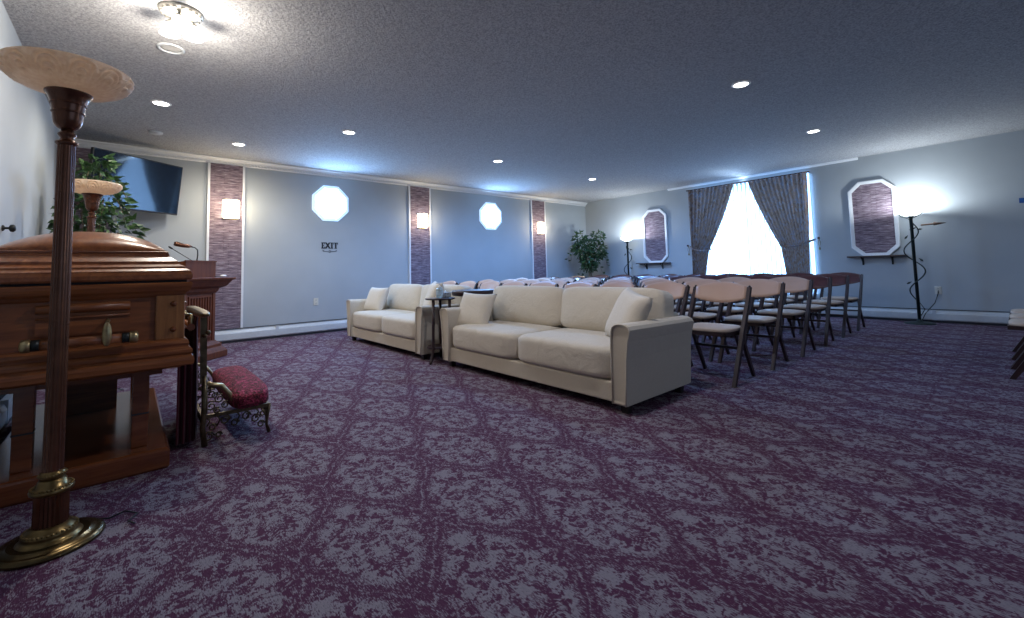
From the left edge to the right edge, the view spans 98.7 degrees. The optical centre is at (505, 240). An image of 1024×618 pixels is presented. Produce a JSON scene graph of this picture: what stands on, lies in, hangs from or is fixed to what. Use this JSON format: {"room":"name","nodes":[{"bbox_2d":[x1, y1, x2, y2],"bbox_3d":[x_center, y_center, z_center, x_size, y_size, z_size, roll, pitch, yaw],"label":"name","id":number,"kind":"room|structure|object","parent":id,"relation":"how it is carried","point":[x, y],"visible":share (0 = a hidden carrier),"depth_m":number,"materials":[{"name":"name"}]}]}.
{"room":"funeral home chapel","nodes":[
{"label":"funeral home chapel","id":0,"kind":"room"},
{"bbox_2d":[0,0,59,244],"bbox_3d":[-1.738,-0.298,0.947,0.120,2.740,11.650,2,-5,-40],"label":"wall","id":1,"kind":"structure","parent":0,"point":[28,132],"depth_m":3.44,"materials":[{"name":"paint"}]},
{"bbox_2d":[0,394,12,432],"bbox_3d":[-2.137,1.023,1.510,0.069,0.202,7.200,2,-5,-40],"label":"baseboard","id":2,"kind":"structure","parent":1,"relation":"attached to","point":[6,400],"depth_m":2.90,"materials":[{"name":"white"}]},
{"bbox_2d":[1,224,15,231],"bbox_3d":[-3.337,-0.082,2.957,0.065,0.052,0.052,2,-5,-40],"label":"wall hook","id":3,"kind":"object","parent":1,"relation":"attached to","point":[12,228],"visible":1,"depth_m":2.95,"materials":[{"name":"black metal"}]},
{"bbox_2d":[115,152,587,329],"bbox_3d":[-1.662,0.227,8.726,10.311,2.740,0.120,2,-5,-40],"label":"wall","id":4,"kind":"structure","parent":0,"point":[286,267],"depth_m":7.61,"materials":[{"name":"paint"}]},
{"bbox_2d":[73,147,115,232],"bbox_3d":[-5.259,0.048,5.567,0.460,2.440,0.030,2,-5,-40],"label":"trim","id":5,"kind":"structure","parent":4,"relation":"attached to","point":[82,153],"depth_m":5.56,"materials":[{"name":"stone"}]},
{"bbox_2d":[87,147,182,214],"bbox_3d":[-4.800,-0.701,5.595,0.461,0.669,1.070,-2,-4,14],"label":"television","id":6,"kind":"object","parent":4,"relation":"attached to","point":[155,185],"visible":0.76,"depth_m":5.63,"materials":[{"name":"black"}]},
{"bbox_2d":[206,162,244,329],"bbox_3d":[-4.146,0.084,6.516,0.475,2.440,0.030,2,-5,-40],"label":"wall panel","id":7,"kind":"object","parent":4,"relation":"attached to","point":[224,237],"depth_m":6.52,"materials":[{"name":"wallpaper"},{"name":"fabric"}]},
{"bbox_2d":[222,199,239,219],"bbox_3d":[-4.078,-0.467,6.545,0.220,0.300,0.105,2,-5,-40],"label":"wall sconce","id":8,"kind":"object","parent":4,"relation":"attached to","point":[230,208],"visible":1,"depth_m":6.50,"materials":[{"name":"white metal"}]},
{"bbox_2d":[215,318,346,343],"bbox_3d":[-1.141,1.500,8.934,8.825,0.202,0.069,2,-5,-40],"label":"baseboard","id":9,"kind":"structure","parent":4,"relation":"attached to","point":[224,336],"depth_m":6.86,"materials":[{"name":"metal"}]},
{"bbox_2d":[321,242,337,252],"bbox_3d":[-2.998,0.128,7.508,0.278,0.180,0.008,2,-5,-40],"label":"exit lettering","id":10,"kind":"object","parent":4,"relation":"attached to","point":[332,244],"visible":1,"depth_m":7.50},
{"bbox_2d":[312,185,347,220],"bbox_3d":[-3.001,-0.631,7.555,0.600,0.600,0.035,2,-5,-40],"label":"window","id":11,"kind":"structure","parent":4,"relation":"in","point":[329,203],"depth_m":7.55,"materials":[{"name":"white"}]},
{"bbox_2d":[74,138,586,206],"bbox_3d":[-1.629,-1.099,8.738,10.111,0.095,0.085,2,-5,-40],"label":"crown molding","id":12,"kind":"structure","parent":4,"relation":"attached to","point":[120,148],"depth_m":7.13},
{"bbox_2d":[408,186,431,284],"bbox_3d":[-1.668,0.165,8.628,0.490,2.440,0.030,2,-5,-40],"label":"trim","id":13,"kind":"structure","parent":4,"relation":"attached to","point":[419,198],"depth_m":8.62,"materials":[{"name":"stone"}]},
{"bbox_2d":[417,213,427,228],"bbox_3d":[-1.613,-0.387,8.646,0.220,0.300,0.105,2,-5,-40],"label":"wall sconce","id":14,"kind":"object","parent":4,"relation":"attached to","point":[422,218],"visible":1,"depth_m":8.60,"materials":[{"name":"white glass"}]},
{"bbox_2d":[479,202,501,229],"bbox_3d":[-0.327,-0.539,9.834,0.600,0.600,0.035,2,-5,-40],"label":"window","id":15,"kind":"structure","parent":4,"relation":"in","point":[490,214],"depth_m":9.83,"materials":[{"name":"white"}]},
{"bbox_2d":[530,200,547,278],"bbox_3d":[0.832,0.246,10.758,0.490,2.440,0.030,2,-5,-40],"label":"wall panel","id":16,"kind":"object","parent":4,"relation":"attached to","point":[537,208],"depth_m":10.75,"materials":[{"name":"fabric"}]},
{"bbox_2d":[537,222,544,233],"bbox_3d":[0.891,-0.305,10.779,0.220,0.300,0.105,2,-5,-40],"label":"wall sconce","id":17,"kind":"object","parent":4,"relation":"attached to","point":[540,225],"visible":1,"depth_m":10.73,"materials":[{"name":"white glass"}]},
{"bbox_2d":[0,310,1023,617],"bbox_3d":[2.157,1.249,4.206,10.311,0.100,11.750,2,-5,-40],"label":"floor","id":18,"kind":"structure","parent":0,"point":[877,471],"depth_m":1.88,"materials":[{"name":"carpet"}]},
{"bbox_2d":[0,46,138,570],"bbox_3d":[-1.684,0.222,1.705,0.444,1.803,0.384,2,-5,-40],"label":"lamp","id":19,"kind":"object","parent":18,"relation":"on","point":[70,81],"visible":1,"depth_m":1.65,"materials":[{"name":"gold metal"}]},
{"bbox_2d":[0,369,169,508],"bbox_3d":[-2.526,0.959,2.673,0.690,0.505,1.660,2,-5,-40],"label":"stand","id":20,"kind":"object","parent":18,"relation":"on","point":[110,435],"visible":0.6,"depth_m":2.25,"materials":[{"name":"brown wood"}]},
{"bbox_2d":[0,232,194,389],"bbox_3d":[-2.639,0.352,2.829,0.930,0.732,2.236,2,-5,-40],"label":"casket","id":21,"kind":"object","parent":20,"relation":"on","point":[128,314],"visible":0.94,"depth_m":2.09,"materials":[{"name":"brown wood"}]},
{"bbox_2d":[46,153,150,239],"bbox_3d":[-4.107,0.238,4.420,0.726,2.259,0.808,-4,-5,37],"label":"potted tree","id":22,"kind":"object","parent":18,"relation":"on","point":[106,214],"visible":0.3,"depth_m":4.44,"materials":[{"name":"green plant"}]},
{"bbox_2d":[74,179,123,389],"bbox_3d":[-3.520,0.407,3.757,0.384,1.803,0.444,-4,-5,32],"label":"lamp","id":23,"kind":"object","parent":18,"relation":"on","point":[92,191],"visible":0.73,"depth_m":3.74,"materials":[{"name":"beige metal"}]},
{"bbox_2d":[178,260,235,362],"bbox_3d":[-3.799,0.827,5.158,0.780,1.167,0.780,-2,-4,4],"label":"lectern","id":24,"kind":"object","parent":18,"relation":"on","point":[202,293],"visible":0.31,"depth_m":5.21,"materials":[{"name":"brown wood"}]},
{"bbox_2d":[174,242,197,259],"bbox_3d":[-3.836,0.146,5.290,0.253,0.261,0.064,2,-5,-40],"label":"reading lamp","id":25,"kind":"object","parent":24,"relation":"on","point":[178,244],"visible":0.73,"depth_m":5.26,"materials":[{"name":"black metal"}]},
{"bbox_2d":[176,306,270,447],"bbox_3d":[-1.913,0.829,2.920,0.477,0.775,1.020,2,-5,-40],"label":"kneeler","id":26,"kind":"object","parent":18,"relation":"on","point":[240,388],"visible":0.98,"depth_m":2.57,"materials":[{"name":"red fabric"}]},
{"bbox_2d":[176,311,197,444],"bbox_3d":[-2.054,0.825,2.795,0.100,0.705,0.727,2,-5,-40],"label":"drape","id":27,"kind":"object","parent":26,"relation":"hanging from","point":[187,375],"depth_m":2.53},
{"bbox_2d":[212,366,268,408],"bbox_3d":[-1.817,0.980,2.988,0.217,0.161,1.020,2,-5,-40],"label":"cushion","id":28,"kind":"object","parent":26,"relation":"on","point":[244,390],"depth_m":2.71,"materials":[{"name":"red fabric"}]},
{"bbox_2d":[346,284,471,359],"bbox_3d":[-1.292,0.999,5.908,0.872,0.800,2.217,2,-5,-40],"label":"loveseat","id":29,"kind":"object","parent":18,"relation":"on","point":[404,323],"visible":0.73,"depth_m":5.63,"materials":[{"name":"beige fabric"}]},
{"bbox_2d":[364,287,389,310],"bbox_3d":[-1.902,0.878,6.485,0.400,0.365,0.232,-4,-5,35],"label":"throw pillow","id":30,"kind":"object","parent":29,"relation":"on","point":[376,299],"visible":0.92,"depth_m":6.40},
{"bbox_2d":[353,309,414,331],"bbox_3d":[-1.663,1.116,6.203,0.690,0.244,0.949,2,-5,-40],"label":"seat cushion","id":31,"kind":"object","parent":29,"relation":"on","point":[368,320],"depth_m":5.98,"materials":[{"name":"beige fabric"}]},
{"bbox_2d":[382,313,414,338],"bbox_3d":[-1.050,1.052,5.487,0.690,0.244,0.949,2,-5,-40],"label":"seat cushion","id":32,"kind":"object","parent":29,"relation":"on","point":[394,326],"depth_m":5.27,"materials":[{"name":"beige fabric"}]},
{"bbox_2d":[387,284,423,310],"bbox_3d":[-1.428,0.842,6.462,0.307,0.404,1.011,2,-5,-40],"label":"cushion","id":33,"kind":"object","parent":29,"relation":"on","point":[404,297],"depth_m":6.27,"materials":[{"name":"beige fabric"}]},
{"bbox_2d":[423,281,443,305],"bbox_3d":[-0.900,0.724,5.470,0.228,0.422,0.448,0,-4,-20],"label":"throw pillow","id":34,"kind":"object","parent":29,"relation":"on","point":[431,292],"visible":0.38,"depth_m":5.33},
{"bbox_2d":[419,284,471,305],"bbox_3d":[-0.782,0.774,5.708,0.307,0.404,1.011,2,-5,-40],"label":"cushion","id":35,"kind":"object","parent":29,"relation":"on","point":[423,290],"depth_m":5.47,"materials":[{"name":"beige fabric"}]},
{"bbox_2d":[425,297,454,364],"bbox_3d":[-0.708,0.969,4.795,0.329,0.682,0.380,0,-4,-15],"label":"side table","id":36,"kind":"object","parent":18,"relation":"on","point":[433,346],"visible":0.79,"depth_m":4.66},
{"bbox_2d":[427,344,441,349],"bbox_3d":[-0.698,1.150,4.761,0.296,0.015,0.296,2,-5,-40],"label":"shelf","id":37,"kind":"object","parent":36,"relation":"attached to","point":[437,346],"depth_m":4.66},
{"bbox_2d":[436,283,442,297],"bbox_3d":[-0.712,0.543,4.763,0.073,0.162,0.073,-2,-4,4],"label":"pump bottle","id":38,"kind":"object","parent":36,"relation":"on","point":[439,291],"visible":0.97,"depth_m":4.73,"materials":[{"name":"blue"}]},
{"bbox_2d":[443,290,450,297],"bbox_3d":[-0.660,0.591,4.862,0.080,0.078,0.110,-3,-4,21],"label":"tissue box","id":39,"kind":"object","parent":36,"relation":"on","point":[445,294],"visible":0.77,"depth_m":4.82,"materials":[{"name":"white cardboard"}]},
{"bbox_2d":[441,281,457,284],"bbox_3d":[-1.078,1.077,7.203,0.540,0.810,0.498,2,-5,-39],"label":"folding chair","id":40,"kind":"object","parent":18,"relation":"on","point":[447,282],"visible":0.12,"depth_m":7.34,"materials":[{"name":"fabric"}]},
{"bbox_2d":[458,281,477,288],"bbox_3d":[-0.723,1.039,6.780,0.540,0.810,0.498,2,-5,-39],"label":"folding chair","id":41,"kind":"object","parent":18,"relation":"on","point":[472,284],"visible":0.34,"depth_m":6.89,"materials":[{"name":"fabric"}]},
{"bbox_2d":[451,289,493,296],"bbox_3d":[-0.358,0.944,5.056,0.510,0.744,0.510,2,-5,-40],"label":"round table","id":42,"kind":"object","parent":18,"relation":"on","point":[460,293],"visible":0.27,"depth_m":4.90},
{"bbox_2d":[477,279,493,288],"bbox_3d":[-0.466,1.098,7.750,0.540,0.810,0.498,2,-5,-40],"label":"folding chair","id":43,"kind":"object","parent":18,"relation":"on","point":[486,280],"visible":0.2,"depth_m":7.99,"materials":[{"name":"brown wood"}]},
{"bbox_2d":[478,281,501,288],"bbox_3d":[-0.347,1.002,6.370,0.540,0.810,0.498,2,-5,-39],"label":"folding chair","id":44,"kind":"object","parent":18,"relation":"on","point":[491,284],"visible":0.29,"depth_m":6.54,"materials":[{"name":"beige fabric"}]},
{"bbox_2d":[501,281,527,285],"bbox_3d":[-0.009,0.965,5.947,0.540,0.810,0.498,2,-5,-42],"label":"folding chair","id":45,"kind":"object","parent":18,"relation":"on","point":[516,283],"visible":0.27,"depth_m":6.11,"materials":[{"name":"beige fabric"}]},
{"bbox_2d":[521,279,540,285],"bbox_3d":[0.266,1.023,6.903,0.540,0.810,0.498,2,-5,-40],"label":"folding chair","id":46,"kind":"object","parent":18,"relation":"on","point":[528,281],"visible":0.16,"depth_m":7.07,"materials":[{"name":"beige fabric"}]},
{"bbox_2d":[529,281,558,286],"bbox_3d":[0.359,0.927,5.518,0.540,0.810,0.498,2,-5,-41],"label":"folding chair","id":47,"kind":"object","parent":18,"relation":"on","point":[542,283],"visible":0.21,"depth_m":5.68,"materials":[{"name":"fabric"}]},
{"bbox_2d":[549,279,569,287],"bbox_3d":[0.633,0.984,6.468,0.540,0.810,0.498,2,-5,-41],"label":"folding chair","id":48,"kind":"object","parent":18,"relation":"on","point":[560,282],"visible":0.19,"depth_m":6.56,"materials":[{"name":"beige fabric"}]},
{"bbox_2d":[440,285,693,413],"bbox_3d":[0.393,0.826,3.969,0.872,0.800,2.287,2,-5,-40],"label":"sofa","id":49,"kind":"object","parent":18,"relation":"on","point":[547,335],"visible":0.98,"depth_m":3.42,"materials":[{"name":"beige fabric"}]},
{"bbox_2d":[458,292,496,324],"bbox_3d":[-0.317,0.736,4.569,0.432,0.379,0.258,-4,-4,29],"label":"throw pillow","id":50,"kind":"object","parent":49,"relation":"on","point":[474,308],"visible":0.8,"depth_m":4.50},
{"bbox_2d":[453,320,560,358],"bbox_3d":[0.011,0.944,4.277,0.690,0.244,0.984,2,-5,-40],"label":"seat cushion","id":51,"kind":"object","parent":49,"relation":"on","point":[497,339],"depth_m":4.05,"materials":[{"name":"beige fabric"}]},
{"bbox_2d":[492,285,564,326],"bbox_3d":[0.246,0.669,4.536,0.307,0.404,1.046,2,-5,-40],"label":"cushion","id":52,"kind":"object","parent":49,"relation":"on","point":[532,305],"depth_m":4.34,"materials":[{"name":"beige fabric"}]},
{"bbox_2d":[518,328,610,377],"bbox_3d":[0.646,0.877,3.534,0.690,0.244,0.984,2,-5,-40],"label":"seat cushion","id":53,"kind":"object","parent":49,"relation":"on","point":[569,352],"depth_m":3.31,"materials":[{"name":"beige fabric"}]},
{"bbox_2d":[561,287,673,331],"bbox_3d":[0.914,0.600,3.755,0.307,0.404,1.046,2,-5,-40],"label":"cushion","id":54,"kind":"object","parent":49,"relation":"on","point":[582,308],"depth_m":3.72,"materials":[{"name":"beige fabric"}]},
{"bbox_2d":[605,287,652,335],"bbox_3d":[0.912,0.577,3.287,0.245,0.434,0.470,-1,-4,-8],"label":"throw pillow","id":55,"kind":"object","parent":49,"relation":"on","point":[630,306],"visible":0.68,"depth_m":3.18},
{"bbox_2d":[563,281,597,288],"bbox_3d":[0.751,0.888,5.092,0.540,0.810,0.498,2,-5,-40],"label":"folding chair","id":56,"kind":"object","parent":18,"relation":"on","point":[579,283],"visible":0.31,"depth_m":5.27,"materials":[{"name":"beige fabric"}]},
{"bbox_2d":[565,229,608,277],"bbox_3d":[2.091,0.687,10.954,1.042,1.935,0.915,2,-5,-40],"label":"potted tree","id":57,"kind":"object","parent":18,"relation":"on","point":[587,264],"visible":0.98,"depth_m":10.91,"materials":[{"name":"green plant"}]},
{"bbox_2d":[573,279,601,286],"bbox_3d":[1.007,0.946,6.050,0.540,0.810,0.498,2,-5,-40],"label":"folding chair","id":58,"kind":"object","parent":18,"relation":"on","point":[593,281],"visible":0.14,"depth_m":6.14,"materials":[{"name":"fabric"}]},
{"bbox_2d":[598,281,637,286],"bbox_3d":[1.092,0.851,4.665,0.540,0.810,0.498,2,-5,-41],"label":"folding chair","id":59,"kind":"object","parent":18,"relation":"on","point":[617,283],"visible":0.18,"depth_m":4.83,"materials":[{"name":"fabric"}]},
{"bbox_2d":[602,279,635,284],"bbox_3d":[1.363,0.910,5.647,0.540,0.810,0.498,2,-5,-41],"label":"folding chair","id":60,"kind":"object","parent":18,"relation":"on","point":[615,280],"visible":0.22,"depth_m":5.82,"materials":[{"name":"fabric"}]},
{"bbox_2d":[605,277,634,281],"bbox_3d":[1.616,0.966,6.571,0.540,0.810,0.498,2,-5,-41],"label":"folding chair","id":61,"kind":"object","parent":18,"relation":"on","point":[633,280],"visible":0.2,"depth_m":6.75,"materials":[{"name":"fabric"}]},
{"bbox_2d":[621,237,633,274],"bbox_3d":[2.961,0.764,10.561,0.360,1.684,0.360,2,-5,-40],"label":"floor lamp","id":62,"kind":"object","parent":18,"relation":"on","point":[626,239],"visible":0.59,"depth_m":10.56,"materials":[{"name":"metal"}]},
{"bbox_2d":[637,277,669,287],"bbox_3d":[1.998,0.929,6.155,0.540,0.810,0.498,2,-5,-40],"label":"folding chair","id":63,"kind":"object","parent":18,"relation":"on","point":[651,278],"visible":0.16,"depth_m":6.40,"materials":[{"name":"brown wood"}]},
{"bbox_2d":[639,279,677,304],"bbox_3d":[1.730,0.871,5.202,0.540,0.810,0.498,2,-5,-40],"label":"folding chair","id":64,"kind":"object","parent":18,"relation":"on","point":[642,283],"visible":0.17,"depth_m":5.43,"materials":[{"name":"brown wood"}]},
{"bbox_2d":[642,281,692,366],"bbox_3d":[1.462,0.813,4.246,0.540,0.810,0.498,2,-5,-41],"label":"folding chair","id":65,"kind":"object","parent":18,"relation":"on","point":[677,290],"visible":0.36,"depth_m":4.28,"materials":[{"name":"dark brown painted metal"},{"name":"cream vinyl"},{"name":"tan vinyl"}]},
{"bbox_2d":[667,276,697,322],"bbox_3d":[2.601,0.952,6.681,0.533,0.804,0.498,2,-5,-41],"label":"folding chair","id":66,"kind":"object","parent":18,"relation":"on","point":[677,277],"visible":0.16,"depth_m":6.85,"materials":[{"name":"brown wood"}]},
{"bbox_2d":[672,277,711,344],"bbox_3d":[2.337,0.891,5.727,0.540,0.810,0.498,2,-5,-42],"label":"folding chair","id":67,"kind":"object","parent":18,"relation":"on","point":[701,308],"visible":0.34,"depth_m":5.63,"materials":[{"name":"fabric"}]},
{"bbox_2d":[675,279,729,361],"bbox_3d":[2.086,0.834,4.780,0.540,0.810,0.498,2,-5,-40],"label":"folding chair","id":68,"kind":"object","parent":18,"relation":"on","point":[697,316],"visible":0.43,"depth_m":4.63,"materials":[{"name":"dark brown painted metal"},{"name":"cream vinyl"},{"name":"tan vinyl"}]},
{"bbox_2d":[688,275,722,322],"bbox_3d":[3.237,0.973,7.216,0.533,0.804,0.498,2,-5,-39],"label":"folding chair","id":69,"kind":"object","parent":18,"relation":"on","point":[700,276],"visible":0.09,"depth_m":7.38,"materials":[{"name":"brown wood"}]},
{"bbox_2d":[694,276,732,322],"bbox_3d":[2.974,0.915,6.264,0.533,0.804,0.498,2,-5,-42],"label":"folding chair","id":70,"kind":"object","parent":18,"relation":"on","point":[698,302],"visible":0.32,"depth_m":6.24,"materials":[{"name":"brown wood"}]},
{"bbox_2d":[687,282,755,387],"bbox_3d":[1.821,0.776,3.825,0.540,0.810,0.498,2,-5,-42],"label":"folding chair","id":71,"kind":"object","parent":18,"relation":"on","point":[719,292],"visible":0.91,"depth_m":3.79,"materials":[{"name":"dark brown painted metal"},{"name":"cream vinyl"},{"name":"tan vinyl"}]},
{"bbox_2d":[701,277,759,344],"bbox_3d":[2.713,0.854,5.314,0.540,0.810,0.498,2,-5,-40],"label":"folding chair","id":72,"kind":"object","parent":18,"relation":"on","point":[735,310],"visible":0.34,"depth_m":5.22,"materials":[{"name":"dark brown painted metal"},{"name":"cream vinyl"},{"name":"tan vinyl"}]},
{"bbox_2d":[729,274,755,329],"bbox_3d":[3.578,0.936,6.799,0.533,0.804,0.498,2,-5,-42],"label":"folding chair","id":73,"kind":"object","parent":18,"relation":"on","point":[738,275],"visible":0.09,"depth_m":6.91,"materials":[{"name":"brown metal"}]},
{"bbox_2d":[717,279,788,370],"bbox_3d":[2.448,0.796,4.354,0.540,0.810,0.498,2,-5,-41],"label":"folding chair","id":74,"kind":"object","parent":18,"relation":"on","point":[760,287],"visible":0.77,"depth_m":4.31,"materials":[{"name":"dark brown painted metal"},{"name":"cream vinyl"},{"name":"tan vinyl"}]},
{"bbox_2d":[730,275,782,340],"bbox_3d":[3.325,0.877,5.835,0.533,0.804,0.498,2,-5,-41],"label":"folding chair","id":75,"kind":"object","parent":18,"relation":"on","point":[737,304],"visible":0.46,"depth_m":5.70,"materials":[{"name":"brown wood"}]},
{"bbox_2d":[751,273,774,308],"bbox_3d":[4.213,0.955,7.312,0.533,0.804,0.498,2,-5,-40],"label":"folding chair","id":76,"kind":"object","parent":18,"relation":"on","point":[757,274],"visible":0.16,"depth_m":7.44,"materials":[{"name":"brown metal"}]},
{"bbox_2d":[756,274,799,333],"bbox_3d":[3.943,0.898,6.372,0.533,0.804,0.498,2,-5,-42],"label":"folding chair","id":77,"kind":"object","parent":18,"relation":"on","point":[767,300],"visible":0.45,"depth_m":6.25,"materials":[{"name":"beige fabric"}]},
{"bbox_2d":[752,276,815,356],"bbox_3d":[3.090,0.816,4.888,0.540,0.810,0.498,2,-5,-39],"label":"folding chair","id":78,"kind":"object","parent":18,"relation":"on","point":[793,284],"visible":0.82,"depth_m":4.84,"materials":[{"name":"beige fabric"}]},
{"bbox_2d":[777,273,817,327],"bbox_3d":[4.573,0.917,6.888,0.533,0.804,0.498,2,-5,-40],"label":"folding chair","id":79,"kind":"object","parent":18,"relation":"on","point":[800,297],"visible":0.23,"depth_m":6.76,"materials":[{"name":"brown wood"}]},
{"bbox_2d":[780,275,834,346],"bbox_3d":[3.702,0.839,5.420,0.533,0.804,0.498,2,-5,-42],"label":"folding chair","id":80,"kind":"object","parent":18,"relation":"on","point":[819,282],"visible":0.73,"depth_m":5.36,"materials":[{"name":"brown metal"}]},
{"bbox_2d":[799,274,851,337],"bbox_3d":[4.327,0.860,5.956,0.533,0.804,0.498,2,-5,-40],"label":"folding chair","id":81,"kind":"object","parent":18,"relation":"on","point":[837,279],"visible":0.64,"depth_m":5.90,"materials":[{"name":"brown metal"}]},
{"bbox_2d":[817,272,865,330],"bbox_3d":[4.936,0.880,6.476,0.533,0.804,0.498,2,-5,-40],"label":"folding chair","id":82,"kind":"object","parent":18,"relation":"on","point":[854,278],"visible":0.6,"depth_m":6.41,"materials":[{"name":"brown wood"}]},
{"bbox_2d":[896,209,945,324],"bbox_3d":[6.332,0.394,6.693,0.516,1.734,0.383,-3,-4,22],"label":"floor lamp","id":83,"kind":"object","parent":18,"relation":"on","point":[910,214],"visible":1,"depth_m":6.69,"materials":[{"name":"metal"}]},
{"bbox_2d":[1007,319,1023,379],"bbox_3d":[4.365,0.692,3.488,0.498,0.804,0.533,2,-5,-40],"label":"folding chair","id":84,"kind":"object","parent":18,"relation":"on","point":[1013,324],"visible":1,"depth_m":3.53,"materials":[{"name":"brown wood"}]},
{"bbox_2d":[1009,313,1023,367],"bbox_3d":[4.779,0.706,3.842,0.498,0.804,0.533,2,-5,-40],"label":"folding chair","id":85,"kind":"object","parent":18,"relation":"on","point":[1020,351],"visible":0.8,"depth_m":4.01,"materials":[{"name":"brown wood"}]},
{"bbox_2d":[1010,309,1023,358],"bbox_3d":[5.194,0.719,4.195,0.498,0.804,0.533,2,-5,-40],"label":"folding chair","id":86,"kind":"object","parent":18,"relation":"on","point":[1012,311],"visible":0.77,"depth_m":4.37,"materials":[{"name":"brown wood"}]},
{"bbox_2d":[2,0,1023,202],"bbox_3d":[2.086,-1.583,4.398,10.311,0.100,11.750,2,-5,-40],"label":"ceiling","id":87,"kind":"structure","parent":0,"point":[634,97],"depth_m":4.18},
{"bbox_2d":[148,130,162,134],"bbox_3d":[-4.236,-1.299,5.329,0.140,0.026,0.140,2,-5,-40],"label":"smoke detector","id":88,"kind":"object","parent":87,"relation":"attached to","point":[153,132],"visible":1,"depth_m":5.30,"materials":[{"name":"plastic"}]},
{"bbox_2d":[150,100,171,106],"bbox_3d":[-3.484,-1.385,4.450,0.170,0.009,0.170,2,-5,-40],"label":"recessed light","id":89,"kind":"object","parent":87,"relation":"in","point":[156,102],"visible":1,"depth_m":4.45,"materials":[{"name":"white"}]},
{"bbox_2d":[156,42,184,54],"bbox_3d":[-2.583,-1.477,3.396,0.176,0.013,0.176,2,-5,-40],"label":"recessed can","id":90,"kind":"object","parent":87,"relation":"attached to","point":[169,48],"visible":1,"depth_m":3.39,"materials":[{"name":"plastic"}]},
{"bbox_2d":[158,1,203,42],"bbox_3d":[-2.160,-1.451,2.933,0.255,0.150,0.256,2,-5,-40],"label":"ceiling fixture","id":91,"kind":"object","parent":87,"relation":"attached to","point":[181,15],"visible":1,"depth_m":2.90,"materials":[{"name":"glass"}]},
{"bbox_2d":[231,142,245,145],"bbox_3d":[-3.575,-1.285,5.894,0.170,0.009,0.170,2,-5,-40],"label":"recessed light","id":92,"kind":"object","parent":87,"relation":"in","point":[232,143],"visible":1,"depth_m":5.89,"materials":[{"name":"white"}]},
{"bbox_2d":[342,130,355,134],"bbox_3d":[-1.960,-1.351,5.513,0.170,0.009,0.170,2,-5,-40],"label":"recessed light","id":93,"kind":"object","parent":87,"relation":"in","point":[349,132],"visible":1,"depth_m":5.51,"materials":[{"name":"white"}]},
{"bbox_2d":[731,81,750,87],"bbox_3d":[2.328,-1.538,4.344,0.170,0.009,0.170,2,-5,-40],"label":"recessed light","id":94,"kind":"object","parent":87,"relation":"in","point":[740,84],"visible":1,"depth_m":4.34,"materials":[{"name":"white"}]},
{"bbox_2d":[585,130,1023,311],"bbox_3d":[6.046,-0.044,7.581,0.120,2.740,11.650,2,-5,-40],"label":"wall","id":95,"kind":"structure","parent":0,"point":[975,186],"depth_m":6.91,"materials":[{"name":"paint"}]},
{"bbox_2d":[636,262,670,268],"bbox_3d":[3.482,0.603,10.355,0.148,0.152,0.830,2,-5,-40],"label":"wall shelf","id":96,"kind":"object","parent":95,"relation":"attached to","point":[658,262],"visible":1,"depth_m":10.27,"materials":[{"name":"brown wood"}]},
{"bbox_2d":[642,209,668,262],"bbox_3d":[3.542,-0.101,10.397,0.040,1.270,0.630,2,-5,-40],"label":"wall panel","id":97,"kind":"object","parent":95,"relation":"attached to","point":[654,221],"visible":0.95,"depth_m":10.39,"materials":[{"name":"fabric"}]},
{"bbox_2d":[686,171,809,191],"bbox_3d":[4.802,-1.171,8.905,0.112,0.023,2.320,2,-5,-40],"label":"curtain rod","id":98,"kind":"object","parent":95,"relation":"attached to","point":[805,171],"visible":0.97,"depth_m":8.72,"materials":[{"name":"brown metal"}]},
{"bbox_2d":[688,184,732,274],"bbox_3d":[4.370,0.154,9.294,0.162,2.540,1.047,2,-5,-40],"label":"curtain","id":99,"kind":"object","parent":98,"relation":"hanging from","point":[707,207],"visible":0.8,"depth_m":9.39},
{"bbox_2d":[747,173,815,312],"bbox_3d":[5.225,0.066,8.297,0.164,2.540,1.045,2,-5,-40],"label":"curtain","id":100,"kind":"object","parent":98,"relation":"hanging from","point":[782,201],"visible":0.8,"depth_m":8.19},
{"bbox_2d":[707,191,811,274],"bbox_3d":[4.916,-0.031,8.902,0.055,2.050,2.200,2,-5,-40],"label":"window","id":101,"kind":"structure","parent":95,"relation":"in","point":[750,191],"depth_m":9.04,"materials":[{"name":"white"}]},
{"bbox_2d":[706,173,818,293],"bbox_3d":[4.871,-0.061,8.812,0.048,2.200,2.242,2,-5,-40],"label":"vertical blinds","id":102,"kind":"object","parent":101,"relation":"attached to","point":[729,228],"visible":0.46,"depth_m":8.84,"materials":[{"name":"white"}]},
{"bbox_2d":[667,157,857,190],"bbox_3d":[4.894,-1.282,8.849,0.050,0.040,3.500,2,-5,-40],"label":"crown molding","id":103,"kind":"structure","parent":95,"relation":"in","point":[855,158],"depth_m":8.54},
{"bbox_2d":[704,303,1009,325],"bbox_3d":[5.513,1.271,8.011,0.069,0.202,9.970,2,-5,-40],"label":"baseboard","id":104,"kind":"structure","parent":95,"relation":"attached to","point":[993,318],"depth_m":6.74,"materials":[{"name":"wood"}]},
{"bbox_2d":[847,179,900,255],"bbox_3d":[6.149,-0.373,7.349,0.040,1.270,0.630,2,-5,-40],"label":"wall panel","id":105,"kind":"object","parent":95,"relation":"attached to","point":[872,204],"visible":0.94,"depth_m":7.34,"materials":[{"name":"purple woven fabric"},{"name":"white painted wood"}]},
{"bbox_2d":[847,255,905,264],"bbox_3d":[6.131,0.328,7.258,0.148,0.152,0.760,2,-5,-40],"label":"wall shelf","id":106,"kind":"object","parent":95,"relation":"attached to","point":[891,256],"visible":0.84,"depth_m":7.20,"materials":[{"name":"brown wood"}]},
{"bbox_2d":[934,286,941,293],"bbox_3d":[6.643,0.767,6.747,0.012,0.120,0.074,2,-5,-40],"label":"wall outlet","id":107,"kind":"object","parent":95,"relation":"attached to","point":[937,288],"visible":1,"depth_m":6.75,"materials":[{"name":"beige plastic"}]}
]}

